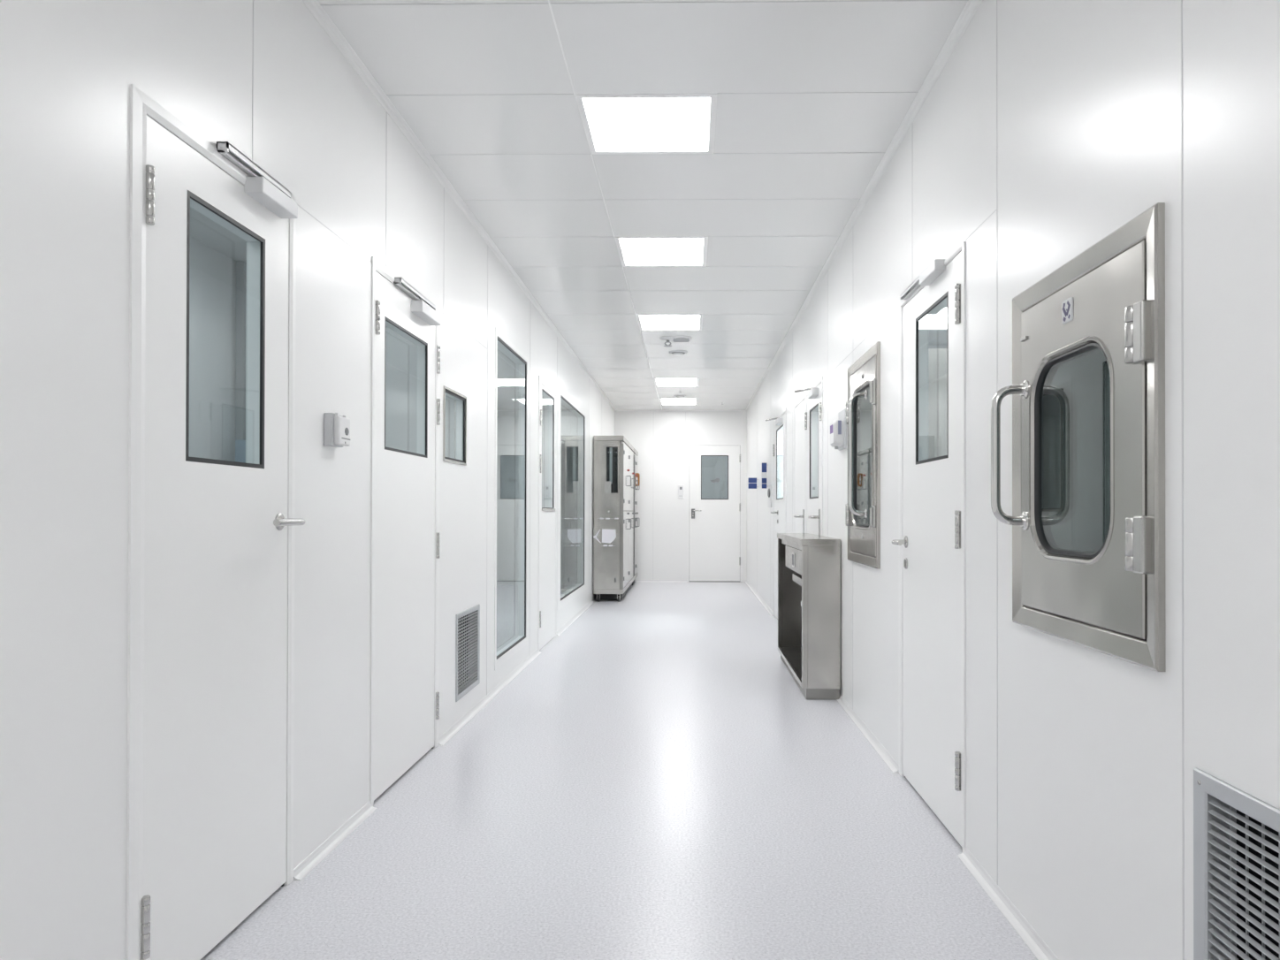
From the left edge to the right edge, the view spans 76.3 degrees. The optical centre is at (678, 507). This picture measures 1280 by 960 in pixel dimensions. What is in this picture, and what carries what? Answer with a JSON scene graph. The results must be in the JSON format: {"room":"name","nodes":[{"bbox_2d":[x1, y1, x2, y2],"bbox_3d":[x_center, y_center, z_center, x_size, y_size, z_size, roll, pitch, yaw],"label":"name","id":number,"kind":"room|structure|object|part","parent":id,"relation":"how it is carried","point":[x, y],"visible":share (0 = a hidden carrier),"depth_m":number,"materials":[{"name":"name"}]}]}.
{"room":"clean room","nodes":[
{"label":"clean room","id":0,"kind":"room"},
{"bbox_2d":[190,207,246,262],"bbox_3d":[-2.007,-1.532,2.966,1.539,0.050,4.160,0,0,1],"label":"ceiling","id":1,"kind":"structure","parent":0,"point":[202,229],"depth_m":4.52,"materials":[{"name":"grey"}]},
{"bbox_2d":[0,0,614,959],"bbox_3d":[-1.233,-0.234,4.829,0.061,2.876,17.620,0,0,1],"label":"wall","id":2,"kind":"structure","parent":0,"point":[264,79],"depth_m":1.89,"materials":[{"name":"white paint"}]},
{"bbox_2d":[125,83,305,959],"bbox_3d":[-1.228,0.107,2.220,0.154,2.166,0.763,0,0,1],"label":"door","id":3,"kind":"structure","parent":2,"relation":"in","point":[209,778],"depth_m":2.11,"materials":[{"name":"white metal"}]},
{"bbox_3d":[-1.268,-0.458,2.238,0.042,0.685,0.378,0,0,1],"label":"spacer frame","id":4,"kind":"part","parent":3,"relation":"part of","materials":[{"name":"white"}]},
{"bbox_3d":[-1.218,-0.963,2.347,0.030,0.026,0.350,0,0,1],"label":"slide rail","id":5,"kind":"part","parent":3,"relation":"part of","materials":[{"name":"silver metal"}]},
{"bbox_3d":[-1.194,0.045,2.442,0.092,0.052,0.191,0,0,1],"label":"lever handle","id":6,"kind":"part","parent":3,"relation":"part of","materials":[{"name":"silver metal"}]},
{"bbox_2d":[323,412,350,447],"bbox_3d":[-1.204,-0.272,2.871,0.053,0.114,0.105,0,0,1],"label":"box","id":7,"kind":"object","parent":2,"relation":"attached to","point":[336,427],"visible":1,"depth_m":2.83,"materials":[{"name":"grey plastic"}]},
{"bbox_2d":[369,256,441,806],"bbox_3d":[-1.225,0.100,3.668,0.120,2.195,0.868,0,0,1],"label":"door","id":8,"kind":"structure","parent":2,"relation":"in","point":[404,697],"depth_m":3.59,"materials":[{"name":"white metal"}]},
{"bbox_3d":[-1.248,-0.516,3.656,0.042,0.554,0.554,0,0,1],"label":"spacer frame","id":9,"kind":"part","parent":8,"relation":"part of","materials":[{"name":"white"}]},
{"bbox_3d":[-1.199,-0.967,3.712,0.030,0.026,0.480,0,0,1],"label":"slide rail","id":10,"kind":"part","parent":8,"relation":"part of","materials":[{"name":"silver metal"}]},
{"bbox_2d":[293,595,596,880],"bbox_3d":[-1.190,1.188,4.821,0.030,0.030,17.620,0,0,1],"label":"baseboard","id":11,"kind":"structure","parent":2,"relation":"attached to","point":[312,860],"depth_m":3.18,"materials":[{"name":"white plastic"}]},
{"bbox_2d":[442,385,466,465],"bbox_3d":[-1.236,-0.430,4.394,0.066,0.387,0.418,0,0,1],"label":"window","id":12,"kind":"structure","parent":2,"relation":"in","point":[460,400],"depth_m":4.58,"materials":[{"name":"glass"}]},
{"bbox_3d":[-1.239,-0.430,4.394,0.040,0.363,0.394,0,0,1],"label":"spacer frame","id":13,"kind":"part","parent":12,"relation":"part of","materials":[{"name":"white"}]},
{"bbox_2d":[301,0,616,411],"bbox_3d":[-1.186,-1.657,4.836,0.030,0.030,17.620,0,0,1],"label":"trim","id":14,"kind":"structure","parent":2,"relation":"attached to","point":[314,6],"depth_m":3.72,"materials":[{"name":"white metal"}]},
{"bbox_2d":[455,604,479,701],"bbox_3d":[-1.353,0.820,4.652,0.308,0.476,0.477,0,0,1],"label":"air vent","id":15,"kind":"object","parent":2,"relation":"in","point":[468,621],"visible":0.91,"depth_m":4.70,"materials":[{"name":"grey metal"}]},
{"bbox_2d":[494,327,528,670],"bbox_3d":[-1.218,-0.052,5.818,0.064,2.231,1.064,0,0,1],"label":"window","id":16,"kind":"structure","parent":2,"relation":"in","point":[500,657],"depth_m":6.29,"materials":[{"name":"white metal"}]},
{"bbox_2d":[537,375,556,650],"bbox_3d":[-1.193,0.059,7.260,0.083,2.315,0.915,0,0,1],"label":"door","id":17,"kind":"structure","parent":2,"relation":"in","point":[547,516],"depth_m":7.30,"materials":[{"name":"white metal"}]},
{"bbox_3d":[-1.197,-0.501,7.275,0.042,1.035,0.610,0,0,1],"label":"spacer frame","id":18,"kind":"part","parent":17,"relation":"part of","materials":[{"name":"white"}]},
{"bbox_3d":[-1.163,0.021,7.272,0.014,0.020,0.630,0,0,1],"label":"glazing sill","id":19,"kind":"part","parent":17,"relation":"part of","materials":[{"name":"metal"}]},
{"bbox_2d":[557,385,586,610],"bbox_3d":[-1.175,-0.080,8.883,0.064,2.160,2.170,0,0,1],"label":"window","id":20,"kind":"structure","parent":2,"relation":"in","point":[581,415],"depth_m":9.31,"materials":[{"name":"white metal"}]},
{"bbox_3d":[-1.177,-0.086,8.863,0.040,2.022,1.830,0,0,1],"label":"spacer frame","id":21,"kind":"part","parent":20,"relation":"part of","materials":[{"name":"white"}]},
{"bbox_3d":[-1.173,-0.086,8.863,0.040,2.003,1.811,0,0,1],"label":"glass pane","id":22,"kind":"part","parent":20,"relation":"part of","materials":[{"name":"clear glass"}]},
{"bbox_2d":[188,236,576,585],"bbox_3d":[-2.543,-0.137,6.987,2.619,2.700,12.200,0,0,1],"label":"wall","id":23,"kind":"structure","parent":0,"point":[212,274],"depth_m":4.99,"materials":[{"name":"grey"}]},
{"bbox_2d":[235,439,245,462],"bbox_3d":[-2.522,-0.208,4.892,0.200,0.380,0.200,0,0,1],"label":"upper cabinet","id":24,"kind":"object","parent":23,"relation":"attached to","point":[240,444],"visible":0.15,"depth_m":4.79,"materials":[{"name":"grey"}]},
{"bbox_2d":[235,261,246,440],"bbox_3d":[-2.671,-0.145,4.966,0.050,2.695,0.055,0,0,1],"label":"trim","id":25,"kind":"structure","parent":23,"relation":"attached to","point":[240,326],"depth_m":4.94,"materials":[{"name":"grey"}]},
{"bbox_2d":[497,344,575,416],"bbox_3d":[-2.486,-1.501,9.104,2.669,0.050,7.980,0,0,1],"label":"ceiling","id":26,"kind":"structure","parent":0,"point":[507,366],"depth_m":10.30,"materials":[{"name":"white"}]},
{"bbox_2d":[200,581,1037,959],"bbox_3d":[0.083,1.252,6.053,9.200,0.080,20.320,0,0,1],"label":"floor","id":27,"kind":"structure","parent":0,"point":[657,782],"depth_m":3.01,"materials":[{"name":"plastic"}]},
{"bbox_2d":[593,435,635,601],"bbox_3d":[-0.886,0.157,11.561,0.423,2.164,2.063,0,0,1],"label":"tall cabinet","id":28,"kind":"object","parent":27,"relation":"on","point":[613,473],"visible":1,"depth_m":10.59,"materials":[{"name":"metal"}]},
{"bbox_2d":[593,529,600,542],"bbox_3d":[-1.062,0.382,10.578,0.096,0.180,0.018,0,0,1],"label":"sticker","id":29,"kind":"object","parent":28,"relation":"attached to","point":[596,535],"visible":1,"depth_m":10.58,"materials":[{"name":"white paper"}]},
{"bbox_3d":[-0.941,0.132,10.604,0.340,1.995,0.030,0,0,1],"label":"panel","id":30,"kind":"part","parent":28,"relation":"part of","materials":[{"name":"metal"}]},
{"bbox_3d":[-0.921,-0.258,10.587,0.080,0.155,0.009,0,0,1],"label":"plate","id":31,"kind":"part","parent":28,"relation":"part of","materials":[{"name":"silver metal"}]},
{"bbox_2d":[601,528,616,543],"bbox_3d":[-0.907,0.377,10.539,0.180,0.185,0.016,0,0,1],"label":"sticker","id":32,"kind":"object","parent":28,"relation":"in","point":[608,536],"visible":1,"depth_m":10.53,"materials":[{"name":"white paper"}]},
{"bbox_3d":[-0.870,-0.485,10.604,0.150,0.600,0.033,0,0,1],"label":"slot frame","id":33,"kind":"part","parent":28,"relation":"part of","materials":[{"name":"black rubber"}]},
{"bbox_3d":[-0.905,1.107,11.583,0.387,0.060,2.010,0,0,1],"label":"rail","id":34,"kind":"part","parent":28,"relation":"part of","materials":[{"name":"metal"}]},
{"bbox_3d":[-0.747,0.120,10.610,0.046,1.900,0.052,0,0,1],"label":"corner post","id":35,"kind":"part","parent":28,"relation":"part of","materials":[{"name":"metal"}]},
{"bbox_3d":[-0.731,-0.402,11.128,0.026,0.900,0.967,0,0,1],"label":"door","id":36,"kind":"part","parent":28,"relation":"part of","materials":[{"name":"silver metal"}]},
{"bbox_3d":[-0.732,0.562,11.123,0.026,1.010,0.967,0,0,1],"label":"door","id":37,"kind":"part","parent":28,"relation":"part of","materials":[{"name":"silver metal"}]},
{"bbox_3d":[-0.717,-0.397,12.103,0.026,0.900,0.967,0,0,1],"label":"door","id":38,"kind":"part","parent":28,"relation":"part of","materials":[{"name":"silver metal"}]},
{"bbox_3d":[-0.719,0.568,12.098,0.026,1.010,0.967,0,0,1],"label":"door","id":39,"kind":"part","parent":28,"relation":"part of","materials":[{"name":"silver metal"}]},
{"bbox_2d":[631,448,639,585],"bbox_3d":[-0.861,0.165,13.100,0.431,2.164,0.866,0,0,1],"label":"tall cabinet","id":40,"kind":"object","parent":27,"relation":"on","point":[636,476],"visible":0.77,"depth_m":13.11,"materials":[{"name":"metal"}]},
{"bbox_3d":[-0.718,0.131,12.695,0.046,1.900,0.052,0,0,1],"label":"corner post","id":41,"kind":"part","parent":40,"relation":"part of","materials":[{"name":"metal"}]},
{"bbox_3d":[-0.706,-0.393,12.927,0.026,0.900,0.394,0,0,1],"label":"door","id":42,"kind":"part","parent":40,"relation":"part of","materials":[{"name":"silver metal"}]},
{"bbox_3d":[-0.707,0.572,12.921,0.026,1.010,0.394,0,0,1],"label":"door","id":43,"kind":"part","parent":40,"relation":"part of","materials":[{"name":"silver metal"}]},
{"bbox_3d":[-0.700,-0.391,13.329,0.026,0.900,0.394,0,0,1],"label":"door","id":44,"kind":"part","parent":40,"relation":"part of","materials":[{"name":"silver metal"}]},
{"bbox_3d":[-0.702,0.574,13.324,0.026,1.010,0.394,0,0,1],"label":"door","id":45,"kind":"part","parent":40,"relation":"part of","materials":[{"name":"silver metal"}]},
{"bbox_3d":[-0.665,-0.451,13.313,0.047,0.215,0.036,0,0,1],"label":"pull handle","id":46,"kind":"part","parent":40,"relation":"part of","materials":[{"name":"brown plastic"}]},
{"bbox_2d":[777,533,840,699],"bbox_3d":[0.901,0.708,5.819,0.244,1.007,1.458,0,0,1],"label":"base cabinet","id":47,"kind":"object","parent":27,"relation":"on","point":[809,565],"visible":1,"depth_m":5.10,"materials":[{"name":"grey metal"}]},
{"bbox_3d":[0.812,0.697,6.529,0.034,0.898,0.036,0,0,1],"label":"post","id":48,"kind":"part","parent":47,"relation":"part of","materials":[{"name":"metal"}]},
{"bbox_3d":[0.789,1.127,5.819,0.011,0.030,1.380,0,0,1],"label":"rail","id":49,"kind":"part","parent":47,"relation":"part of","materials":[{"name":"metal"}]},
{"bbox_2d":[780,647,801,679],"bbox_3d":[0.902,1.131,5.817,0.218,0.022,1.410,0,0,1],"label":"shelf","id":50,"kind":"object","parent":47,"relation":"attached to","point":[792,656],"depth_m":6.00,"materials":[{"name":"metal"}]},
{"bbox_3d":[0.804,0.262,5.740,0.018,0.036,1.215,0,0,1],"label":"rail","id":51,"kind":"part","parent":47,"relation":"part of","materials":[{"name":"metal"}]},
{"bbox_3d":[0.915,0.697,6.534,0.236,0.898,0.020,0,0,1],"label":"panel","id":52,"kind":"part","parent":47,"relation":"part of","materials":[{"name":"metal"}]},
{"bbox_3d":[0.874,0.360,5.590,0.174,0.158,0.914,0,0,1],"label":"drawer","id":53,"kind":"part","parent":47,"relation":"part of","materials":[{"name":"metal"}]},
{"bbox_3d":[0.792,0.689,5.113,0.034,0.898,0.036,0,0,1],"label":"post","id":54,"kind":"part","parent":47,"relation":"part of","materials":[{"name":"metal"}]},
{"bbox_2d":[777,533,840,545],"bbox_3d":[0.902,0.224,5.822,0.244,0.040,1.458,0,0,1],"label":"countertop","id":55,"kind":"structure","parent":47,"relation":"on","point":[799,538],"depth_m":5.24,"materials":[{"name":"metal"}]},
{"bbox_3d":[0.911,0.689,5.104,0.204,0.898,0.020,0,0,1],"label":"panel","id":56,"kind":"part","parent":47,"relation":"part of","materials":[{"name":"metal"}]},
{"bbox_2d":[317,0,968,410],"bbox_3d":[-0.091,-1.695,4.821,2.340,0.052,17.620,0,0,1],"label":"ceiling","id":57,"kind":"structure","parent":0,"point":[812,95],"depth_m":3.74,"materials":[{"name":"white"}]},
{"bbox_2d":[575,93,717,154],"bbox_3d":[-0.129,-1.726,3.581,0.600,0.102,0.570,0,0,1],"label":"ceiling light","id":58,"kind":"object","parent":57,"relation":"attached to","point":[650,123],"visible":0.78,"depth_m":3.56,"materials":[{"name":"white plastic"}]},
{"bbox_2d":[614,236,708,266],"bbox_3d":[-0.105,-1.717,5.328,0.600,0.102,0.630,0,0,1],"label":"ceiling light","id":59,"kind":"object","parent":57,"relation":"attached to","point":[633,251],"visible":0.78,"depth_m":5.32,"materials":[{"name":"white plastic"}]},
{"bbox_2d":[635,313,702,330],"bbox_3d":[-0.077,-1.707,7.313,0.600,0.102,0.655,0,0,1],"label":"ceiling light","id":60,"kind":"object","parent":57,"relation":"attached to","point":[654,322],"visible":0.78,"depth_m":7.31,"materials":[{"name":"white plastic"}]},
{"bbox_2d":[659,335,692,347],"bbox_3d":[-0.027,-1.615,7.970,0.320,0.083,0.219,0,0,1],"label":"sprinkler head","id":61,"kind":"object","parent":57,"relation":"attached to","point":[676,339],"visible":1,"depth_m":7.94},
{"bbox_2d":[653,378,699,386],"bbox_3d":[-0.030,-1.689,10.693,0.600,0.102,0.695,0,0,1],"label":"ceiling light","id":62,"kind":"object","parent":57,"relation":"attached to","point":[659,382],"visible":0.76,"depth_m":10.71,"materials":[{"name":"white plastic"}]},
{"bbox_2d":[659,398,697,404],"bbox_3d":[-0.003,-1.679,12.593,0.600,0.102,0.755,0,0,1],"label":"ceiling light","id":63,"kind":"object","parent":57,"relation":"attached to","point":[663,401],"visible":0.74,"depth_m":12.61,"materials":[{"name":"white plastic"}]},
{"bbox_2d":[669,350,687,355],"bbox_3d":[-0.006,-1.636,8.660,0.199,0.032,0.199,0,0,1],"label":"ceiling vent","id":64,"kind":"object","parent":57,"relation":"in","point":[674,352],"visible":1,"depth_m":8.61,"materials":[{"name":"white plastic"}]},
{"bbox_2d":[673,395,685,397],"bbox_3d":[0.019,-1.619,11.910,0.179,0.032,0.179,0,0,1],"label":"ceiling vent","id":65,"kind":"object","parent":57,"relation":"in","point":[677,396],"visible":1,"depth_m":11.87,"materials":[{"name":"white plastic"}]},
{"bbox_2d":[614,411,746,579],"bbox_3d":[0.030,-0.186,13.652,2.340,2.876,0.061,0,0,1],"label":"wall","id":66,"kind":"structure","parent":0,"point":[660,439],"depth_m":13.63,"materials":[{"name":"white paint"}]},
{"bbox_2d":[614,410,746,411],"bbox_3d":[0.032,-1.609,13.614,2.220,0.030,0.030,0,0,1],"label":"trim","id":67,"kind":"structure","parent":66,"relation":"attached to","point":[615,410],"depth_m":13.62,"materials":[{"name":"white metal"}]},
{"bbox_2d":[678,485,683,498],"bbox_3d":[0.033,-0.256,13.606,0.095,0.225,0.033,0,0,1],"label":"control panel","id":68,"kind":"object","parent":66,"relation":"attached to","point":[680,487],"visible":1,"depth_m":13.59,"materials":[{"name":"white plastic"}]},
{"bbox_2d":[635,579,746,582],"bbox_3d":[0.027,1.237,13.600,2.220,0.030,0.030,0,0,1],"label":"baseboard","id":69,"kind":"structure","parent":66,"relation":"attached to","point":[742,581],"depth_m":13.61,"materials":[{"name":"white plastic"}]},
{"bbox_2d":[687,443,741,581],"bbox_3d":[0.601,0.094,13.611,0.912,2.318,0.134,0,0,1],"label":"door","id":70,"kind":"structure","parent":66,"relation":"in","point":[714,525],"depth_m":13.61,"materials":[{"name":"white metal"}]},
{"bbox_2d":[701,456,727,498],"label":"window","id":71,"kind":"structure","parent":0,"point":[712,467],"depth_m":15.81,"materials":[{"name":"grey glass"}]},
{"bbox_2d":[815,345,947,496],"bbox_3d":[2.136,-0.145,4.046,2.141,2.700,6.850,0,0,1],"label":"wall","id":72,"kind":"structure","parent":0,"point":[929,346],"depth_m":7.44,"materials":[{"name":"white paint"}]},
{"bbox_2d":[928,325,947,345],"bbox_3d":[2.114,-1.520,4.054,2.191,0.050,6.850,0,0,1],"label":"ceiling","id":73,"kind":"structure","parent":0,"point":[937,334],"depth_m":7.01,"materials":[{"name":"white"}]},
{"bbox_2d":[928,305,947,325],"bbox_3d":[2.089,-1.498,6.179,0.620,0.102,0.620,0,0,1],"label":"ceiling light","id":74,"kind":"object","parent":73,"relation":"attached to","point":[940,318],"visible":0.1,"depth_m":6.27,"materials":[{"name":"white"}]},
{"bbox_2d":[746,0,1279,959],"bbox_3d":[1.046,-0.231,4.797,0.061,2.876,17.620,0,0,1],"label":"wall","id":75,"kind":"structure","parent":0,"point":[1049,126],"depth_m":1.92,"materials":[{"name":"white paint"}]},
{"bbox_2d":[747,477,758,488],"bbox_3d":[1.035,-0.331,11.283,0.144,0.151,0.010,0,0,1],"label":"sign","id":76,"kind":"object","parent":75,"relation":"attached to","point":[751,481],"visible":1,"depth_m":11.28,"materials":[{"name":"blue plastic"}]},
{"bbox_2d":[761,463,768,488],"bbox_3d":[1.050,-0.384,9.933,0.077,0.313,0.010,0,0,1],"label":"sign","id":77,"kind":"object","parent":75,"relation":"attached to","point":[764,465],"visible":1,"depth_m":9.93,"materials":[{"name":"blue plastic"}]},
{"bbox_2d":[767,484,771,507],"bbox_3d":[1.072,-0.133,9.637,0.024,0.270,0.400,0,0,1],"label":"sensor","id":78,"kind":"object","parent":75,"relation":"attached to","point":[769,491],"visible":1,"depth_m":9.54,"materials":[{"name":"white plastic"}]},
{"bbox_2d":[765,407,786,619],"bbox_3d":[1.033,0.122,8.621,0.203,2.210,1.170,0,0,1],"label":"door","id":79,"kind":"structure","parent":75,"relation":"in","point":[780,422],"depth_m":8.75,"materials":[{"name":"white metal"}]},
{"bbox_3d":[1.095,-0.465,8.633,0.042,0.751,0.676,0,0,1],"label":"glass pane","id":80,"kind":"part","parent":79,"relation":"part of","materials":[{"name":"glass"}]},
{"bbox_3d":[1.099,0.122,8.620,0.072,2.210,1.170,0,0,1],"label":"frame","id":81,"kind":"part","parent":79,"relation":"part of","materials":[{"name":"white metal"}]},
{"bbox_2d":[793,394,805,533],"bbox_3d":[1.044,0.144,7.030,0.136,2.150,0.750,0,0,1],"label":"door","id":82,"kind":"structure","parent":75,"relation":"in","point":[799,407],"depth_m":7.05,"materials":[{"name":"white"}]},
{"bbox_3d":[1.010,0.123,6.816,0.074,0.210,0.140,0,0,1],"label":"lever handle","id":83,"kind":"part","parent":82,"relation":"part of","materials":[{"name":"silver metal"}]},
{"bbox_2d":[794,375,822,535],"bbox_3d":[1.000,0.139,6.231,0.202,2.150,0.830,0,0,1],"label":"door","id":84,"kind":"structure","parent":75,"relation":"in","point":[814,394],"depth_m":6.38,"materials":[{"name":"white"}]},
{"bbox_3d":[0.994,-0.899,6.223,0.093,0.037,0.289,0,0,-20],"label":"folding arm","id":85,"kind":"part","parent":84,"relation":"part of","materials":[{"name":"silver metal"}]},
{"bbox_3d":[0.999,0.118,5.996,0.074,0.210,0.140,0,0,1],"label":"lever handle","id":86,"kind":"part","parent":84,"relation":"part of","materials":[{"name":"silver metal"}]},
{"bbox_3d":[1.065,0.140,6.230,0.072,2.150,0.830,0,0,1],"label":"frame","id":87,"kind":"part","parent":84,"relation":"part of","materials":[{"name":"white"}]},
{"bbox_3d":[1.066,-0.418,6.236,0.042,0.705,0.455,0,0,1],"label":"spacer frame","id":88,"kind":"part","parent":84,"relation":"part of","materials":[{"name":"white"}]},
{"bbox_2d":[830,408,846,450],"bbox_3d":[0.982,-0.477,5.024,0.076,0.240,0.210,0,0,1],"label":"dispenser","id":89,"kind":"object","parent":75,"relation":"attached to","point":[838,428],"visible":0.98,"depth_m":4.95,"materials":[{"name":"grey plastic"}]},
{"bbox_3d":[1.012,-0.477,5.024,0.016,0.240,0.210,0,0,1],"label":"plate","id":90,"kind":"part","parent":89,"relation":"part of","materials":[{"name":"grey plastic"}]},
{"bbox_2d":[745,0,982,411],"bbox_3d":[1.004,-1.654,4.805,0.030,0.030,17.620,0,0,1],"label":"trim","id":91,"kind":"structure","parent":75,"relation":"attached to","point":[971,6],"depth_m":3.70,"materials":[{"name":"white metal"}]},
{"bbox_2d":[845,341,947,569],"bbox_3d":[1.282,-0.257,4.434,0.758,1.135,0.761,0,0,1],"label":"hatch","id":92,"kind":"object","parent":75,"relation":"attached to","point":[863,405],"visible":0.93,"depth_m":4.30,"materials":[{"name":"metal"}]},
{"bbox_3d":[0.950,-0.281,4.319,0.096,0.655,0.025,0,0,1],"label":"grab handle","id":93,"kind":"part","parent":92,"relation":"part of","materials":[{"name":"silver metal"}]},
{"bbox_3d":[1.009,-0.258,4.438,0.029,1.023,0.649,0,0,1],"label":"hatch door","id":94,"kind":"part","parent":92,"relation":"part of","materials":[{"name":"metal"}]},
{"bbox_3d":[1.012,-0.258,4.438,0.038,1.135,0.761,0,0,1],"label":"frame","id":95,"kind":"part","parent":92,"relation":"part of","materials":[{"name":"metal"}]},
{"bbox_2d":[745,580,1059,959],"bbox_3d":[0.999,1.192,4.790,0.030,0.030,17.620,0,0,1],"label":"baseboard","id":96,"kind":"structure","parent":75,"relation":"attached to","point":[1028,934],"depth_m":2.55,"materials":[{"name":"white plastic"}]},
{"bbox_2d":[891,241,966,853],"bbox_3d":[0.992,0.131,3.240,0.136,2.135,0.881,0,0,1],"label":"door","id":97,"kind":"structure","parent":75,"relation":"in","point":[931,542],"depth_m":3.19,"materials":[{"name":"white metal"}]},
{"bbox_3d":[0.964,0.152,3.514,0.074,0.052,0.146,0,0,1],"label":"lever handle","id":98,"kind":"part","parent":97,"relation":"part of","materials":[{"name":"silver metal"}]},
{"bbox_3d":[0.981,-0.920,3.377,0.026,0.022,0.370,0,0,1],"label":"slide rail","id":99,"kind":"part","parent":97,"relation":"part of","materials":[{"name":"silver metal"}]},
{"bbox_3d":[1.023,-0.486,3.206,0.042,0.614,0.434,0,0,1],"label":"spacer frame","id":100,"kind":"part","parent":97,"relation":"part of","materials":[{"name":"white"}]},
{"bbox_2d":[990,202,1165,671],"bbox_3d":[1.248,-0.138,1.988,0.758,0.939,0.733,0,0,1],"label":"hatch","id":101,"kind":"object","parent":75,"relation":"attached to","point":[1087,389],"visible":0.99,"depth_m":1.95,"materials":[{"name":"metal"}]},
{"bbox_3d":[0.921,-0.145,2.271,0.096,0.392,0.025,0,0,1],"label":"grab handle","id":102,"kind":"part","parent":101,"relation":"part of","materials":[{"name":"silver metal"}]},
{"bbox_3d":[0.975,-0.139,1.992,0.029,0.827,0.621,0,0,1],"label":"hatch door","id":103,"kind":"part","parent":101,"relation":"part of","materials":[{"name":"metal"}]},
{"bbox_2d":[1193,767,1279,959],"bbox_3d":[1.111,0.725,1.281,0.309,0.476,0.477,0,0,1],"label":"air vent","id":104,"kind":"object","parent":75,"relation":"in","point":[1237,834],"visible":0.98,"depth_m":1.48,"materials":[{"name":"grey metal"}]}
]}

